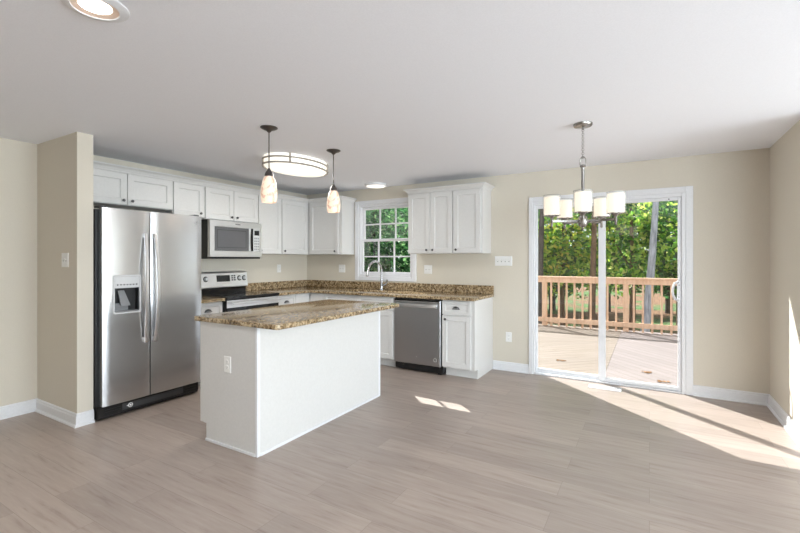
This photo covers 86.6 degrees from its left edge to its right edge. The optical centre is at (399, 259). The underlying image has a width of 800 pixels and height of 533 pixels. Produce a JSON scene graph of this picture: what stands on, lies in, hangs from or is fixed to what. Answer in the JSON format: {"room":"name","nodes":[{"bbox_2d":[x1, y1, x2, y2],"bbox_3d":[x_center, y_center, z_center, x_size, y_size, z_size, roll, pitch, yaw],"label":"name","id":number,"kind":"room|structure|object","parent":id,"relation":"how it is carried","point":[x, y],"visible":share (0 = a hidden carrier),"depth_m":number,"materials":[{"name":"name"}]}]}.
{"room":"kitchen","nodes":[
{"label":"kitchen","id":0,"kind":"room"},
{"bbox_2d":[37,132,92,412],"bbox_3d":[-2.871,0.157,3.632,0.740,2.358,0.115,0,0,30],"label":"wall partition","id":1,"kind":"structure","parent":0,"point":[64,163],"depth_m":3.50,"materials":[{"name":"paint"}]},
{"bbox_2d":[62,253,68,266],"bbox_3d":[-2.758,0.004,3.488,0.118,0.116,0.016,0,0,30],"label":"light switch","id":2,"kind":"object","parent":1,"relation":"attached to","point":[65,256],"visible":1,"depth_m":3.48,"materials":[{"name":"white plastic"}]},
{"bbox_2d":[0,137,306,406],"bbox_3d":[-3.645,0.157,3.193,0.150,2.358,8.514,0,0,30],"label":"wall","id":3,"kind":"structure","parent":0,"point":[18,159],"depth_m":3.69,"materials":[{"name":"paint"}]},
{"bbox_2d":[0,398,94,427],"bbox_3d":[-4.080,1.284,1.547,0.767,0.105,4.935,0,0,30],"label":"baseboard","id":4,"kind":"structure","parent":3,"relation":"attached to","point":[74,420],"depth_m":3.57,"materials":[{"name":"paint"}]},
{"bbox_2d":[93,168,172,211],"bbox_3d":[-2.772,-0.680,4.182,0.352,0.312,0.931,0,0,30],"label":"upper cabinet","id":5,"kind":"object","parent":3,"relation":"attached to","point":[111,189],"visible":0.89,"depth_m":4.16,"materials":[{"name":"paint"}]},
{"bbox_2d":[158,181,203,217],"bbox_3d":[-2.441,-0.655,4.746,0.352,0.362,0.372,0,0,30],"label":"upper cabinet","id":6,"kind":"object","parent":3,"relation":"attached to","point":[188,199],"visible":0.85,"depth_m":4.66,"materials":[{"name":"paint"}]},
{"bbox_2d":[201,186,257,223],"bbox_3d":[-2.151,-0.650,5.239,0.352,0.372,0.764,0,0,30],"label":"upper cabinet","id":7,"kind":"object","parent":3,"relation":"attached to","point":[219,204],"visible":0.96,"depth_m":5.12,"materials":[{"name":"paint"}]},
{"bbox_2d":[201,219,261,258],"bbox_3d":[-2.116,-0.234,5.218,0.432,0.451,0.756,0,0,30],"label":"microwave","id":8,"kind":"object","parent":7,"relation":"attached to","point":[220,239],"visible":0.97,"depth_m":5.04,"materials":[{"name":"silver metal"}]},
{"bbox_2d":[257,195,280,253],"bbox_3d":[-1.854,-0.455,5.745,0.352,0.762,0.404,0,0,30],"label":"upper cabinet","id":9,"kind":"object","parent":3,"relation":"attached to","point":[269,214],"visible":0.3,"depth_m":5.68,"materials":[{"name":"paint"}]},
{"bbox_2d":[277,264,280,271],"bbox_3d":[-1.772,0.131,6.225,0.008,0.116,0.072,0,0,30],"label":"electrical outlet","id":10,"kind":"object","parent":3,"relation":"attached to","point":[279,265],"visible":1,"depth_m":6.23,"materials":[{"name":"white plastic"}]},
{"bbox_2d":[281,199,307,254],"bbox_3d":[-1.538,-0.455,6.284,0.352,0.762,0.840,0,0,30],"label":"upper cabinet","id":11,"kind":"object","parent":3,"relation":"attached to","point":[294,215],"visible":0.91,"depth_m":6.06,"materials":[{"name":"paint"}]},
{"bbox_2d":[0,0,799,194],"bbox_3d":[0.811,-1.082,0.576,10.485,0.120,8.514,0,0,30],"label":"ceiling","id":12,"kind":"structure","parent":0,"point":[408,92],"depth_m":2.48,"materials":[{"name":"paint"}]},
{"bbox_2d":[60,0,129,22],"bbox_3d":[-1.226,-1.016,1.709,0.236,0.012,0.236,0,0,30],"label":"recessed light","id":13,"kind":"object","parent":12,"relation":"in","point":[111,11],"visible":1,"depth_m":1.72,"materials":[{"name":"paint"}]},
{"bbox_2d":[260,125,277,202],"bbox_3d":[-1.014,-0.732,3.288,0.132,0.580,0.132,0,0,30],"label":"pendant light","id":14,"kind":"object","parent":12,"relation":"hanging from","point":[268,193],"visible":1,"depth_m":3.25,"materials":[{"name":"white glass"}]},
{"bbox_2d":[262,152,327,176],"bbox_3d":[-1.072,-0.962,4.399,0.528,0.120,0.784,0,0,30],"label":"oval ceiling light","id":15,"kind":"object","parent":12,"relation":"attached to","point":[291,164],"visible":0.96,"depth_m":4.21,"materials":[{"name":"white glass"}]},
{"bbox_2d":[326,149,340,212],"bbox_3d":[-0.623,-0.732,3.981,0.132,0.580,0.132,0,0,30],"label":"pendant light","id":16,"kind":"object","parent":12,"relation":"hanging from","point":[333,200],"visible":1,"depth_m":3.94,"materials":[{"name":"white glass"}]},
{"bbox_2d":[365,182,386,187],"bbox_3d":[-0.329,-1.001,5.760,0.300,0.041,0.300,0,0,30],"label":"round ceiling light","id":17,"kind":"object","parent":12,"relation":"attached to","point":[370,184],"visible":1,"depth_m":5.66,"materials":[{"name":"paint"}]},
{"bbox_2d":[366,185,384,187],"bbox_3d":[-0.329,-0.989,5.760,0.268,0.016,0.268,0,0,30],"label":"diffuser","id":18,"kind":"object","parent":17,"relation":"attached to","point":[369,186],"depth_m":5.71,"materials":[{"name":"white plastic"}]},
{"bbox_2d":[543,121,625,229],"bbox_3d":[1.378,-0.625,3.182,0.557,0.793,0.553,0,0,30],"label":"chandelier","id":19,"kind":"object","parent":12,"relation":"hanging from","point":[613,204],"visible":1,"depth_m":3.17,"materials":[{"name":"silver metal"}]},
{"bbox_2d":[0,365,799,532],"bbox_3d":[0.811,1.396,0.576,10.485,0.120,8.514,0,0,30],"label":"floor","id":20,"kind":"structure","parent":0,"point":[499,451],"depth_m":2.73,"materials":[{"name":"brown wood"}]},
{"bbox_2d":[93,205,200,419],"bbox_3d":[-2.514,0.439,4.032,0.820,1.770,0.917,0,0,30],"label":"refrigerator","id":21,"kind":"object","parent":20,"relation":"on","point":[147,265],"visible":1,"depth_m":3.74,"materials":[{"name":"silver metal"}]},
{"bbox_2d":[198,301,221,384],"bbox_3d":[-2.302,0.896,4.666,0.671,0.879,0.365,0,0,30],"label":"base cabinet","id":22,"kind":"object","parent":20,"relation":"on","point":[213,307],"visible":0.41,"depth_m":4.54,"materials":[{"name":"paint"}]},
{"bbox_2d":[201,296,224,302],"bbox_3d":[-2.300,0.388,4.663,0.679,0.136,0.369,0,0,30],"label":"countertop","id":23,"kind":"structure","parent":22,"relation":"on","point":[203,299],"depth_m":4.57,"materials":[{"name":"stone"}]},
{"bbox_2d":[201,270,278,311],"bbox_3d":[-1.974,0.741,5.138,0.738,1.190,0.771,0,0,30],"label":"range","id":24,"kind":"object","parent":20,"relation":"on","point":[229,285],"visible":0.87,"depth_m":5.16,"materials":[{"name":"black metal"}]},
{"bbox_2d":[201,291,278,299],"bbox_3d":[-1.964,0.428,5.132,0.615,0.030,0.771,0,0,30],"label":"cooktop","id":25,"kind":"object","parent":24,"relation":"in","point":[228,295],"depth_m":5.05,"materials":[{"name":"black glass"}]},
{"bbox_2d":[200,311,379,457],"bbox_3d":[-0.854,0.896,3.673,0.650,0.879,1.522,0,0,30],"label":"kitchen island","id":26,"kind":"object","parent":20,"relation":"on","point":[281,386],"visible":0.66,"depth_m":3.13,"materials":[{"name":"paint"}]},
{"bbox_2d":[224,356,230,372],"bbox_3d":[-1.227,0.746,3.015,0.072,0.116,0.008,0,0,30],"label":"electrical outlet","id":27,"kind":"object","parent":26,"relation":"attached to","point":[227,360],"visible":1,"depth_m":3.01,"materials":[{"name":"white plastic"}]},
{"bbox_2d":[194,299,398,329],"bbox_3d":[-0.773,0.439,3.623,0.885,0.034,1.564,0,0,30],"label":"island countertop","id":28,"kind":"structure","parent":26,"relation":"on","point":[279,317],"depth_m":3.32,"materials":[{"name":"stone"}]},
{"bbox_2d":[279,293,309,304],"bbox_3d":[-1.500,0.896,6.031,0.671,0.879,1.238,0,0,30],"label":"base cabinet","id":29,"kind":"object","parent":20,"relation":"on","point":[305,297],"visible":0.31,"depth_m":5.61,"materials":[{"name":"paint"}]},
{"bbox_2d":[310,292,395,366],"bbox_3d":[-0.514,0.896,5.784,1.365,0.879,0.670,0,0,30],"label":"base cabinet","id":30,"kind":"object","parent":20,"relation":"on","point":[386,316],"visible":0.14,"depth_m":5.26,"materials":[{"name":"paint"}]},
{"bbox_2d":[246,280,493,300],"bbox_3d":[-0.477,0.388,5.431,3.044,0.136,1.243,0,0,30],"label":"countertop","id":31,"kind":"structure","parent":30,"relation":"on","point":[456,292],"depth_m":5.70,"materials":[{"name":"stone"}]},
{"bbox_2d":[366,260,387,289],"bbox_3d":[-0.343,0.217,5.798,0.354,0.409,0.132,0,0,-37],"label":"kitchen faucet","id":32,"kind":"object","parent":31,"relation":"on","point":[374,261],"visible":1,"depth_m":5.87,"materials":[{"name":"silver metal"}]},
{"bbox_2d":[394,297,445,374],"bbox_3d":[0.348,0.898,5.257,0.644,0.876,0.689,0,0,30],"label":"dishwasher","id":33,"kind":"object","parent":20,"relation":"on","point":[417,322],"visible":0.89,"depth_m":5.00,"materials":[{"name":"silver metal"}]},
{"bbox_2d":[442,297,492,378],"bbox_3d":[0.802,0.896,5.011,0.388,0.879,0.670,0,0,30],"label":"base cabinet","id":34,"kind":"object","parent":20,"relation":"on","point":[467,326],"visible":0.98,"depth_m":4.79,"materials":[{"name":"paint"}]},
{"bbox_2d":[588,384,621,391],"bbox_3d":[2.126,1.333,4.411,0.310,0.006,0.130,0,0,30],"label":"floor vent","id":35,"kind":"object","parent":20,"relation":"in","point":[593,385],"visible":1,"depth_m":4.41,"materials":[{"name":"white plastic"}]},
{"bbox_2d":[307,148,769,393],"bbox_3d":[0.979,0.157,5.356,5.634,2.358,0.100,0,0,30],"label":"wall","id":36,"kind":"structure","parent":0,"point":[731,190],"depth_m":4.15,"materials":[{"name":"paint"}]},
{"bbox_2d":[308,201,354,254],"bbox_3d":[-1.029,-0.455,6.272,0.627,0.762,0.351,0,0,30],"label":"upper cabinet","id":37,"kind":"object","parent":36,"relation":"attached to","point":[328,233],"visible":0.98,"depth_m":6.15,"materials":[{"name":"paint"}]},
{"bbox_2d":[93,160,356,202],"bbox_3d":[-1.762,-0.864,4.978,0.675,0.060,3.326,0,0,30],"label":"trim","id":38,"kind":"structure","parent":37,"relation":"attached to","point":[96,164],"depth_m":4.70,"materials":[{"name":"paint"}]},
{"bbox_2d":[339,265,344,271],"bbox_3d":[-0.874,0.136,6.381,0.118,0.116,0.007,0,0,30],"label":"electrical outlet","id":39,"kind":"object","parent":36,"relation":"attached to","point":[341,267],"visible":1,"depth_m":6.38,"materials":[{"name":"white plastic"}]},
{"bbox_2d":[246,280,493,293],"bbox_3d":[-0.477,0.371,5.431,3.044,0.102,1.242,0,0,30],"label":"backsplash","id":40,"kind":"structure","parent":36,"relation":"attached to","point":[481,289],"depth_m":5.91,"materials":[{"name":"stone"}]},
{"bbox_2d":[355,197,416,281],"bbox_3d":[-0.194,-0.274,6.032,1.017,1.150,0.118,0,0,30],"label":"window","id":41,"kind":"structure","parent":36,"relation":"in","point":[360,211],"depth_m":6.08,"materials":[{"name":"paint"}]},
{"bbox_2d":[424,265,431,273],"bbox_3d":[0.372,0.133,5.649,0.118,0.116,0.007,0,0,30],"label":"electrical outlet","id":42,"kind":"object","parent":36,"relation":"attached to","point":[427,268],"visible":1,"depth_m":5.65,"materials":[{"name":"white plastic"}]},
{"bbox_2d":[408,191,455,253],"bbox_3d":[0.441,-0.455,5.409,0.618,0.762,0.351,0,0,30],"label":"upper cabinet","id":43,"kind":"object","parent":36,"relation":"attached to","point":[430,215],"visible":0.96,"depth_m":5.27,"materials":[{"name":"paint"}]},
{"bbox_2d":[404,182,494,194],"bbox_3d":[0.600,-0.864,5.309,1.087,0.060,0.362,0,0,30],"label":"trim","id":44,"kind":"structure","parent":43,"relation":"attached to","point":[485,185],"depth_m":5.13,"materials":[{"name":"paint"}]},
{"bbox_2d":[453,188,490,253],"bbox_3d":[0.870,-0.455,5.157,0.372,0.762,0.351,0,0,30],"label":"upper cabinet","id":45,"kind":"object","parent":36,"relation":"attached to","point":[471,207],"visible":1,"depth_m":5.04,"materials":[{"name":"paint"}]},
{"bbox_2d":[495,256,511,265],"bbox_3d":[1.251,0.018,5.128,0.196,0.110,0.017,0,0,30],"label":"light switch","id":46,"kind":"object","parent":36,"relation":"attached to","point":[499,260],"visible":1,"depth_m":5.12,"materials":[{"name":"white plastic"}]},
{"bbox_2d":[506,332,511,341],"bbox_3d":[1.306,0.931,5.101,0.072,0.116,0.008,0,0,30],"label":"electrical outlet","id":47,"kind":"object","parent":36,"relation":"attached to","point":[508,334],"visible":1,"depth_m":5.10,"materials":[{"name":"white plastic"}]},
{"bbox_2d":[493,360,528,373],"bbox_3d":[1.322,1.284,5.080,0.431,0.105,0.027,0,0,30],"label":"baseboard","id":48,"kind":"structure","parent":36,"relation":"attached to","point":[498,365],"depth_m":5.07,"materials":[{"name":"paint"}]},
{"bbox_2d":[529,186,692,395],"bbox_3d":[2.215,0.306,4.608,1.588,2.060,0.158,0,0,30],"label":"door","id":49,"kind":"structure","parent":36,"relation":"in","point":[684,194],"depth_m":4.45,"materials":[{"name":"paint"}]},
{"bbox_2d":[770,120,799,426],"bbox_3d":[3.191,0.157,3.411,0.150,2.358,1.214,0,0,30],"label":"wall","id":50,"kind":"structure","parent":0,"point":[785,152],"depth_m":3.46,"materials":[{"name":"paint"}]},
{"bbox_2d":[693,385,799,446],"bbox_3d":[2.851,1.284,3.552,0.578,0.105,1.114,0,0,30],"label":"baseboard","id":51,"kind":"structure","parent":50,"relation":"attached to","point":[786,421],"depth_m":3.93,"materials":[{"name":"paint"}]},
{"label":"outside","id":52,"kind":"structure","parent":0,"visible":0},
{"bbox_2d":[547,283,677,333],"bbox_3d":[16.525,2.661,28.139,80.000,0.050,54.736,0,0,30],"label":"ground","id":53,"kind":"structure","parent":52,"point":[656,300],"depth_m":21.96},
{"bbox_2d":[366,209,404,265],"bbox_3d":[-1.767,-0.301,21.658,4.707,5.880,3.365,0,0,30],"label":"tree","id":54,"kind":"object","parent":53,"relation":"on","point":[382,234],"visible":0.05,"depth_m":21.41,"materials":[{"name":"green plant"}]},
{"bbox_2d":[364,208,409,271],"bbox_3d":[-1.020,-0.131,16.442,3.318,5.541,2.736,0,0,30],"label":"tree","id":55,"kind":"object","parent":53,"relation":"on","point":[385,262],"visible":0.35,"depth_m":16.10,"materials":[{"name":"green plant"}]},
{"bbox_2d":[376,208,407,270],"bbox_3d":[-0.817,-0.881,28.291,4.128,7.036,3.427,0,0,-9],"label":"tree","id":56,"kind":"object","parent":53,"relation":"on","point":[402,208],"visible":0.03,"depth_m":27.65,"materials":[{"name":"green plant"}]},
{"bbox_2d":[382,208,409,271],"bbox_3d":[0.607,-0.793,16.125,3.629,6.862,3.092,0,0,30],"label":"tree","id":57,"kind":"object","parent":53,"relation":"on","point":[403,260],"visible":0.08,"depth_m":16.48,"materials":[{"name":"green plant"}]},
{"bbox_2d":[385,207,409,271],"bbox_3d":[1.293,-0.469,19.879,3.892,6.215,3.763,0,0,-14],"label":"tree","id":58,"kind":"object","parent":53,"relation":"on","point":[406,207],"visible":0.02,"depth_m":20.18,"materials":[{"name":"green plant"}]},
{"bbox_2d":[538,209,543,323],"bbox_3d":[4.897,-0.648,14.256,2.466,6.572,2.765,0,0,-35],"label":"tree","id":59,"kind":"object","parent":53,"relation":"on","point":[541,217],"visible":0.02,"depth_m":13.51,"materials":[{"name":"green plant"}]},
{"bbox_2d":[544,211,589,309],"bbox_3d":[8.252,-0.878,22.396,3.483,7.033,4.149,0,0,-23],"label":"tree","id":60,"kind":"object","parent":53,"relation":"on","point":[569,291],"visible":0.02,"depth_m":22.02,"materials":[{"name":"green plant"}]},
{"bbox_2d":[538,207,618,325],"bbox_3d":[5.468,0.087,14.578,3.216,5.104,2.526,0,0,-9],"label":"tree","id":61,"kind":"object","parent":53,"relation":"on","point":[558,249],"visible":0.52,"depth_m":14.17,"materials":[{"name":"green leaves"},{"name":"brown bark"}]},
{"bbox_2d":[572,203,636,327],"bbox_3d":[6.535,-0.991,13.240,2.256,7.258,3.063,0,0,-26],"label":"tree","id":62,"kind":"object","parent":53,"relation":"on","point":[631,205],"visible":0.06,"depth_m":13.03,"materials":[{"name":"brown plant"}]},
{"bbox_2d":[558,203,652,298],"bbox_3d":[8.239,-0.367,17.364,4.170,6.008,2.931,0,0,30],"label":"tree","id":63,"kind":"object","parent":53,"relation":"on","point":[634,214],"visible":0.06,"depth_m":17.21,"materials":[{"name":"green plant"}]},
{"bbox_2d":[584,204,650,311],"bbox_3d":[10.749,-0.914,21.462,4.126,7.101,3.216,0,0,30],"label":"tree","id":64,"kind":"object","parent":53,"relation":"on","point":[636,204],"visible":0.02,"depth_m":21.27,"materials":[{"name":"green plant"}]},
{"bbox_2d":[572,200,677,330],"bbox_3d":[7.699,-0.014,14.324,3.630,5.307,2.482,0,0,1],"label":"tree","id":65,"kind":"object","parent":53,"relation":"on","point":[635,224],"visible":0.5,"depth_m":13.90,"materials":[{"name":"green plant"}]},
{"bbox_2d":[613,201,675,313],"bbox_3d":[13.173,-0.646,20.716,5.186,6.568,3.541,0,0,30],"label":"tree","id":66,"kind":"object","parent":53,"relation":"on","point":[667,301],"visible":0.02,"depth_m":20.67,"materials":[{"name":"green plant"}]},
{"bbox_2d":[640,202,658,331],"bbox_3d":[7.138,-1.199,12.401,2.803,7.694,2.559,0,0,-23],"label":"tree","id":67,"kind":"object","parent":53,"relation":"on","point":[655,207],"visible":0.02,"depth_m":11.98,"materials":[{"name":"grey plant"}]},
{"bbox_2d":[637,201,677,325],"bbox_3d":[10.805,-0.460,16.856,3.665,6.193,3.436,0,0,-25],"label":"tree","id":68,"kind":"object","parent":53,"relation":"on","point":[673,202],"visible":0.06,"depth_m":16.88,"materials":[{"name":"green plant"}]},
{"bbox_2d":[657,201,677,297],"bbox_3d":[9.106,-0.154,12.659,2.449,5.583,3.140,0,0,30],"label":"tree","id":69,"kind":"object","parent":53,"relation":"on","point":[673,251],"visible":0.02,"depth_m":12.49,"materials":[{"name":"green plant"}]},
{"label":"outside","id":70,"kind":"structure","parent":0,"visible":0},
{"bbox_2d":[538,324,677,386],"bbox_3d":[2.788,1.506,7.215,12.500,0.040,4.934,0,0,30],"label":"floor","id":71,"kind":"structure","parent":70,"point":[635,352],"depth_m":6.71,"materials":[{"name":"beige wood"}]},
{"bbox_2d":[538,276,677,334],"bbox_3d":[3.996,0.965,9.175,12.000,1.182,0.150,0,0,30],"label":"deck railing","id":72,"kind":"object","parent":71,"relation":"on","point":[625,281],"visible":0.19,"depth_m":8.87,"materials":[{"name":"brown wood"}]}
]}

